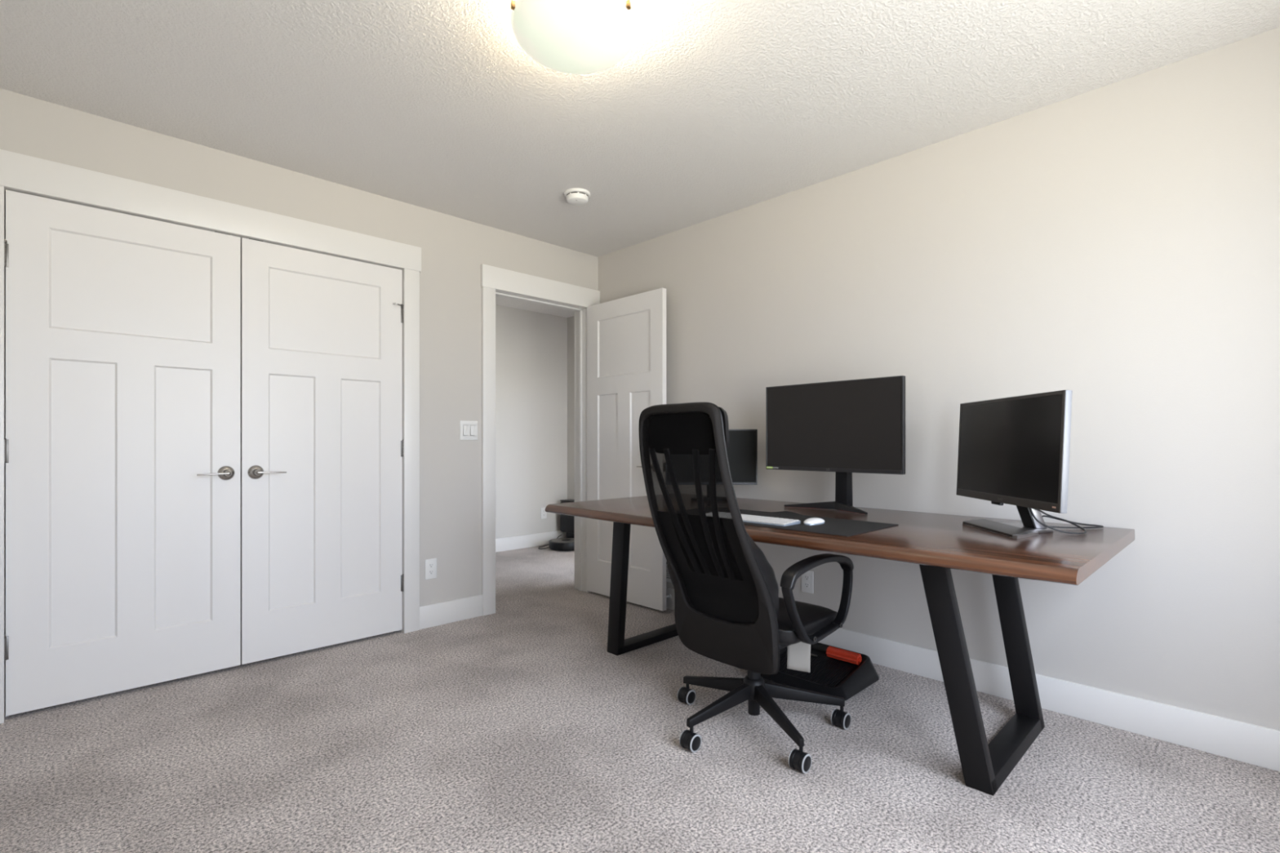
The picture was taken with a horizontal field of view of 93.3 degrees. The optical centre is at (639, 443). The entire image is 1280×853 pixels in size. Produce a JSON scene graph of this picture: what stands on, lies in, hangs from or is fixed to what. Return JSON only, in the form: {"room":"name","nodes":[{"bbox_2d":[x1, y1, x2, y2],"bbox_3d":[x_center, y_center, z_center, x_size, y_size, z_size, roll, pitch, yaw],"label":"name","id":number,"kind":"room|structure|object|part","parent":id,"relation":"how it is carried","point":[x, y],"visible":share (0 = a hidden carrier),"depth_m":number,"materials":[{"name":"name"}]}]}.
{"room":"home office","nodes":[
{"label":"home office","id":0,"kind":"room"},
{"bbox_2d":[0,88,598,606],"bbox_3d":[-1.643,-0.145,3.193,3.866,2.430,0.120,0,0,-44],"label":"wall","id":1,"kind":"structure","parent":0,"point":[454,249],"depth_m":3.50,"materials":[{"name":"grey paint"}]},
{"bbox_2d":[4,189,240,715],"bbox_3d":[-2.180,0.035,2.566,0.828,2.034,0.096,0,0,-44],"label":"door","id":2,"kind":"structure","parent":1,"relation":"in","point":[122,440],"depth_m":2.56,"materials":[{"name":"white paint"}]},
{"bbox_3d":[-1.940,0.141,2.746,0.119,0.010,0.018,0,0,-44],"label":"lever","id":3,"kind":"part","parent":2,"relation":"part of","materials":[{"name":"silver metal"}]},
{"bbox_3d":[-1.913,0.140,2.803,0.067,0.067,0.060,0,0,-44],"label":"handle","id":4,"kind":"part","parent":2,"relation":"part of","materials":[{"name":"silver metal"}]},
{"bbox_2d":[0,149,421,724],"bbox_3d":[-1.925,-0.025,2.901,1.746,2.190,0.144,0,0,-44],"label":"trim","id":5,"kind":"structure","parent":1,"relation":"attached to","point":[19,172],"depth_m":2.80,"materials":[{"name":"white paint"}]},
{"bbox_2d":[240,237,404,664],"bbox_3d":[-1.600,0.035,3.134,0.784,2.034,0.096,0,0,-44],"label":"door","id":6,"kind":"structure","parent":1,"relation":"in","point":[322,442],"depth_m":3.10,"materials":[{"name":"white paint"}]},
{"bbox_3d":[-1.828,0.140,2.887,0.067,0.067,0.060,0,0,-44],"label":"handle","id":7,"kind":"part","parent":6,"relation":"part of","materials":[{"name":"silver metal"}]},
{"bbox_3d":[-1.771,0.141,2.913,0.119,0.010,0.018,0,0,-44],"label":"lever","id":8,"kind":"part","parent":6,"relation":"part of","materials":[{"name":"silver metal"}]},
{"bbox_2d":[425,558,436,579],"bbox_3d":[-1.217,0.733,3.521,0.071,0.117,0.008,0,0,-44],"label":"wall outlet","id":9,"kind":"object","parent":1,"relation":"attached to","point":[430,564],"visible":1,"depth_m":3.52,"materials":[{"name":"white plastic"}]},
{"bbox_2d":[428,569,433,574],"bbox_3d":[-1.215,0.752,3.519,0.029,0.029,0.002,0,0,-44],"label":"receptacle","id":10,"kind":"object","parent":9,"relation":"attached to","point":[430,571],"depth_m":3.52,"materials":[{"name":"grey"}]},
{"bbox_2d":[428,563,433,568],"bbox_3d":[-1.215,0.714,3.519,0.029,0.029,0.002,0,0,-44],"label":"receptacle","id":11,"kind":"object","parent":9,"relation":"attached to","point":[430,565],"depth_m":3.52,"materials":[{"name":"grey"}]},
{"bbox_2d":[419,594,482,629],"bbox_3d":[-1.125,1.004,3.607,0.406,0.131,0.014,0,0,-44],"label":"baseboard","id":12,"kind":"structure","parent":1,"relation":"attached to","point":[464,608],"depth_m":3.59,"materials":[{"name":"white paint"}]},
{"bbox_2d":[459,420,477,439],"bbox_3d":[-1.043,-0.078,3.689,0.118,0.117,0.012,0,0,-44],"label":"light switch","id":13,"kind":"object","parent":1,"relation":"attached to","point":[468,428],"visible":1,"depth_m":3.69,"materials":[{"name":"white plastic"}]},
{"bbox_2d":[480,263,599,615],"bbox_3d":[-0.682,-0.019,4.120,0.955,2.178,0.144,0,0,-44],"label":"trim","id":14,"kind":"structure","parent":1,"relation":"attached to","point":[495,281],"depth_m":3.91,"materials":[{"name":"white paint"}]},
{"bbox_2d":[586,288,666,611],"bbox_3d":[-0.115,0.040,4.071,0.149,2.028,0.765,0,0,-44],"label":"door","id":15,"kind":"structure","parent":1,"relation":"in","point":[626,336],"depth_m":4.04,"materials":[{"name":"white paint"}]},
{"bbox_2d":[495,304,567,538],"bbox_3d":[-1.642,-0.145,5.799,2.515,2.430,0.120,0,0,-44],"label":"wall","id":16,"kind":"structure","parent":0,"point":[531,347],"depth_m":6.22,"materials":[{"name":"grey paint"}]},
{"bbox_2d":[495,530,566,552],"bbox_3d":[-1.595,1.004,5.751,2.275,0.131,0.014,0,0,-44],"label":"baseboard","id":17,"kind":"structure","parent":16,"relation":"attached to","point":[506,544],"depth_m":6.17,"materials":[{"name":"white paint"}]},
{"bbox_2d":[541,506,546,519],"bbox_3d":[-1.007,0.733,6.332,0.071,0.117,0.008,0,0,-44],"label":"wall outlet","id":18,"kind":"object","parent":16,"relation":"attached to","point":[544,514],"visible":0.91,"depth_m":6.33,"materials":[{"name":"white plastic"}]},
{"bbox_2d":[567,315,574,499],"bbox_3d":[-0.136,-0.145,5.973,0.120,2.430,1.740,0,0,-44],"label":"wall","id":19,"kind":"structure","parent":0,"point":[571,321],"depth_m":6.51,"materials":[{"name":"grey paint"}]},
{"bbox_2d":[0,545,1279,852],"bbox_3d":[-0.452,1.120,2.799,5.015,0.100,6.070,0,0,-44],"label":"floor","id":20,"kind":"structure","parent":0,"point":[516,728],"depth_m":2.00,"materials":[{"name":"carpet"}]},
{"bbox_2d":[537,534,561,549],"bbox_3d":[-0.945,1.018,6.245,0.110,0.104,0.354,0,0,24],"label":"cable","id":21,"kind":"object","parent":20,"relation":"on","point":[561,535],"visible":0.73,"depth_m":6.19,"materials":[{"name":"black plastic"}]},
{"bbox_2d":[548,537,574,551],"bbox_3d":[-0.747,1.022,6.096,0.340,0.096,0.340,0,0,-44],"label":"robot vacuum","id":22,"kind":"object","parent":20,"relation":"on","point":[559,544],"visible":0.77,"depth_m":5.95,"materials":[{"name":"black plastic"}]},
{"bbox_3d":[-0.747,0.979,6.096,0.300,0.002,0.300,0,0,-44],"label":"plate","id":23,"kind":"part","parent":22,"relation":"part of","materials":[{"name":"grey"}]},
{"bbox_2d":[560,499,574,537],"bbox_3d":[-0.693,0.835,6.323,0.145,0.470,0.300,0,0,-44],"label":"dock","id":24,"kind":"object","parent":20,"relation":"on","point":[566,522],"visible":0.39,"depth_m":6.30,"materials":[{"name":"black plastic"}]},
{"bbox_3d":[-0.693,0.608,6.324,0.140,0.015,0.296,0,0,-44],"label":"lid","id":25,"kind":"part","parent":24,"relation":"part of","materials":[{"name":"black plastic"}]},
{"bbox_2d":[639,402,853,773],"bbox_3d":[0.364,0.469,2.239,0.717,1.202,0.657,0,0,-44],"label":"office chair","id":26,"kind":"object","parent":20,"relation":"on","point":[729,610],"visible":1,"depth_m":2.09,"materials":[{"name":"black fabric"}]},
{"bbox_3d":[0.272,0.544,2.484,0.439,0.288,0.044,0,0,-44],"label":"armrest","id":27,"kind":"part","parent":26,"relation":"part of","materials":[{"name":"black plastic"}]},
{"bbox_3d":[0.223,0.338,2.095,0.312,0.932,0.448,0,0,-44],"label":"backrest frame","id":28,"kind":"part","parent":26,"relation":"part of","materials":[{"name":"black plastic"}]},
{"bbox_3d":[0.299,0.946,2.402,0.299,0.087,0.039,0,0,39],"label":"leg","id":29,"kind":"part","parent":26,"relation":"part of","materials":[{"name":"black plastic"}]},
{"bbox_3d":[0.291,0.946,2.192,0.306,0.087,0.039,0,0,-36],"label":"leg","id":30,"kind":"part","parent":26,"relation":"part of","materials":[{"name":"black plastic"}]},
{"bbox_3d":[0.483,0.946,2.119,0.039,0.087,0.320,0,0,-16],"label":"leg","id":31,"kind":"part","parent":26,"relation":"part of","materials":[{"name":"black plastic"}]},
{"bbox_3d":[0.612,0.946,2.284,0.315,0.087,0.039,0,0,3],"label":"leg","id":32,"kind":"part","parent":26,"relation":"part of","materials":[{"name":"black plastic"}]},
{"bbox_3d":[0.481,0.657,2.330,0.420,0.074,0.468,0,0,-44],"label":"seat","id":33,"kind":"part","parent":26,"relation":"part of","materials":[{"name":"black leather"}]},
{"bbox_3d":[0.629,0.544,2.119,0.439,0.288,0.044,0,0,-44],"label":"armrest","id":34,"kind":"part","parent":26,"relation":"part of","materials":[{"name":"black plastic"}]},
{"bbox_2d":[760,642,879,701],"bbox_3d":[0.772,0.997,2.697,0.384,0.146,0.464,0,0,-44],"label":"footrest","id":35,"kind":"object","parent":20,"relation":"on","point":[837,672],"visible":0.59,"depth_m":2.62,"materials":[{"name":"black plastic"}]},
{"bbox_2d":[545,493,1134,795],"bbox_3d":[0.657,0.692,2.637,1.055,0.757,2.225,0,0,-44],"label":"desk","id":36,"kind":"object","parent":20,"relation":"on","point":[939,543],"visible":0.73,"depth_m":1.99,"materials":[{"name":"brown wood"}]},
{"bbox_2d":[665,429,757,501],"bbox_3d":[0.390,0.119,3.334,0.500,0.388,0.160,0,0,0],"label":"monitor","id":37,"kind":"object","parent":36,"relation":"on","point":[742,451],"visible":0.2,"depth_m":3.29,"materials":[{"name":"black plastic"}]},
{"bbox_2d":[678,507,898,537],"bbox_3d":[0.522,0.306,2.483,0.413,0.014,0.905,0,0,-44],"label":"desk mat","id":38,"kind":"object","parent":36,"relation":"on","point":[834,526],"visible":0.41,"depth_m":2.28,"materials":[{"name":"black fabric"}]},
{"bbox_2d":[706,512,800,526],"bbox_3d":[0.430,0.302,2.430,0.115,0.015,0.418,0,0,-44],"label":"keyboard","id":39,"kind":"object","parent":38,"relation":"on","point":[746,518],"visible":0.56,"depth_m":2.33,"materials":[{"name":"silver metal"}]},
{"bbox_2d":[803,517,824,524],"bbox_3d":[0.670,0.299,2.324,0.113,0.022,0.058,0,0,-44],"label":"mouse","id":40,"kind":"object","parent":38,"relation":"on","point":[813,521],"visible":1,"depth_m":2.29,"materials":[{"name":"white plastic"}]},
{"bbox_2d":[765,375,905,514],"bbox_3d":[0.902,0.015,2.808,0.108,0.593,0.700,0,0,-41],"label":"monitor","id":41,"kind":"object","parent":36,"relation":"on","point":[844,428],"visible":1,"depth_m":2.75,"materials":[{"name":"black plastic"}]},
{"bbox_3d":[0.814,0.292,2.880,0.270,0.041,0.061,0,0,30],"label":"stand leg","id":42,"kind":"part","parent":41,"relation":"part of","materials":[{"name":"black plastic"}]},
{"bbox_3d":[0.945,0.292,2.735,0.058,0.041,0.201,0,0,-15],"label":"stand leg","id":43,"kind":"part","parent":41,"relation":"part of","materials":[{"name":"black plastic"}]},
{"bbox_2d":[955,390,1103,538],"bbox_3d":[1.345,0.075,2.149,0.484,0.476,0.557,0,0,37],"label":"monitor","id":44,"kind":"object","parent":36,"relation":"on","point":[1014,451],"visible":1,"depth_m":2.10,"materials":[{"name":"black plastic"}]},
{"bbox_2d":[0,0,1279,317],"bbox_3d":[-0.452,-1.410,2.799,5.015,0.100,6.070,0,0,-44],"label":"ceiling","id":45,"kind":"structure","parent":0,"point":[713,108],"depth_m":2.27,"materials":[{"name":"white paint"}]},
{"bbox_2d":[511,0,636,74],"bbox_3d":[-0.202,-1.278,1.858,0.387,0.165,0.386,0,0,-44],"label":"ceiling light","id":46,"kind":"object","parent":45,"relation":"attached to","point":[576,37],"visible":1,"depth_m":1.79,"materials":[{"name":"white glass"}]},
{"bbox_2d":[564,187,590,205],"bbox_3d":[-0.341,-1.333,3.293,0.142,0.053,0.142,0,0,-44],"label":"smoke detector","id":47,"kind":"object","parent":45,"relation":"attached to","point":[575,196],"visible":1,"depth_m":3.25,"materials":[{"name":"white plastic"}]},
{"bbox_2d":[598,26,1279,730],"bbox_3d":[1.169,-0.145,3.002,0.120,2.430,4.090,0,0,-44],"label":"wall","id":48,"kind":"structure","parent":0,"point":[1116,246],"depth_m":2.36,"materials":[{"name":"grey paint"}]},
{"bbox_2d":[666,560,671,582],"bbox_3d":[0.104,0.785,3.996,0.008,0.230,0.380,0,0,-44],"label":"air vent","id":49,"kind":"object","parent":48,"relation":"in","point":[668,576],"visible":0.02,"depth_m":3.92,"materials":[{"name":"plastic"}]},
{"bbox_3d":[0.104,0.785,3.996,0.008,0.230,0.380,0,0,-44],"label":"frame","id":50,"kind":"part","parent":49,"relation":"part of","materials":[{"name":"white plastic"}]},
{"bbox_2d":[801,570,813,593],"bbox_3d":[0.886,0.733,3.199,0.008,0.117,0.071,0,0,-44],"label":"wall outlet","id":51,"kind":"object","parent":48,"relation":"attached to","point":[807,578],"visible":0.88,"depth_m":3.19,"materials":[{"name":"white plastic"}]},
{"bbox_2d":[804,582,809,588],"bbox_3d":[0.884,0.752,3.197,0.002,0.029,0.029,0,0,-44],"label":"receptacle","id":52,"kind":"object","parent":51,"relation":"attached to","point":[806,584],"depth_m":3.19,"materials":[{"name":"grey plastic"}]},
{"bbox_2d":[804,575,809,580],"bbox_3d":[0.884,0.714,3.197,0.002,0.029,0.029,0,0,-44],"label":"receptacle","id":53,"kind":"object","parent":51,"relation":"attached to","point":[806,577],"depth_m":3.19,"materials":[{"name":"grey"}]},
{"bbox_2d":[666,587,1279,772],"bbox_3d":[1.086,1.004,2.990,0.014,0.131,3.949,0,0,-44],"label":"baseboard","id":54,"kind":"structure","parent":48,"relation":"attached to","point":[1244,742],"depth_m":2.29,"materials":[{"name":"white paint"}]}
]}

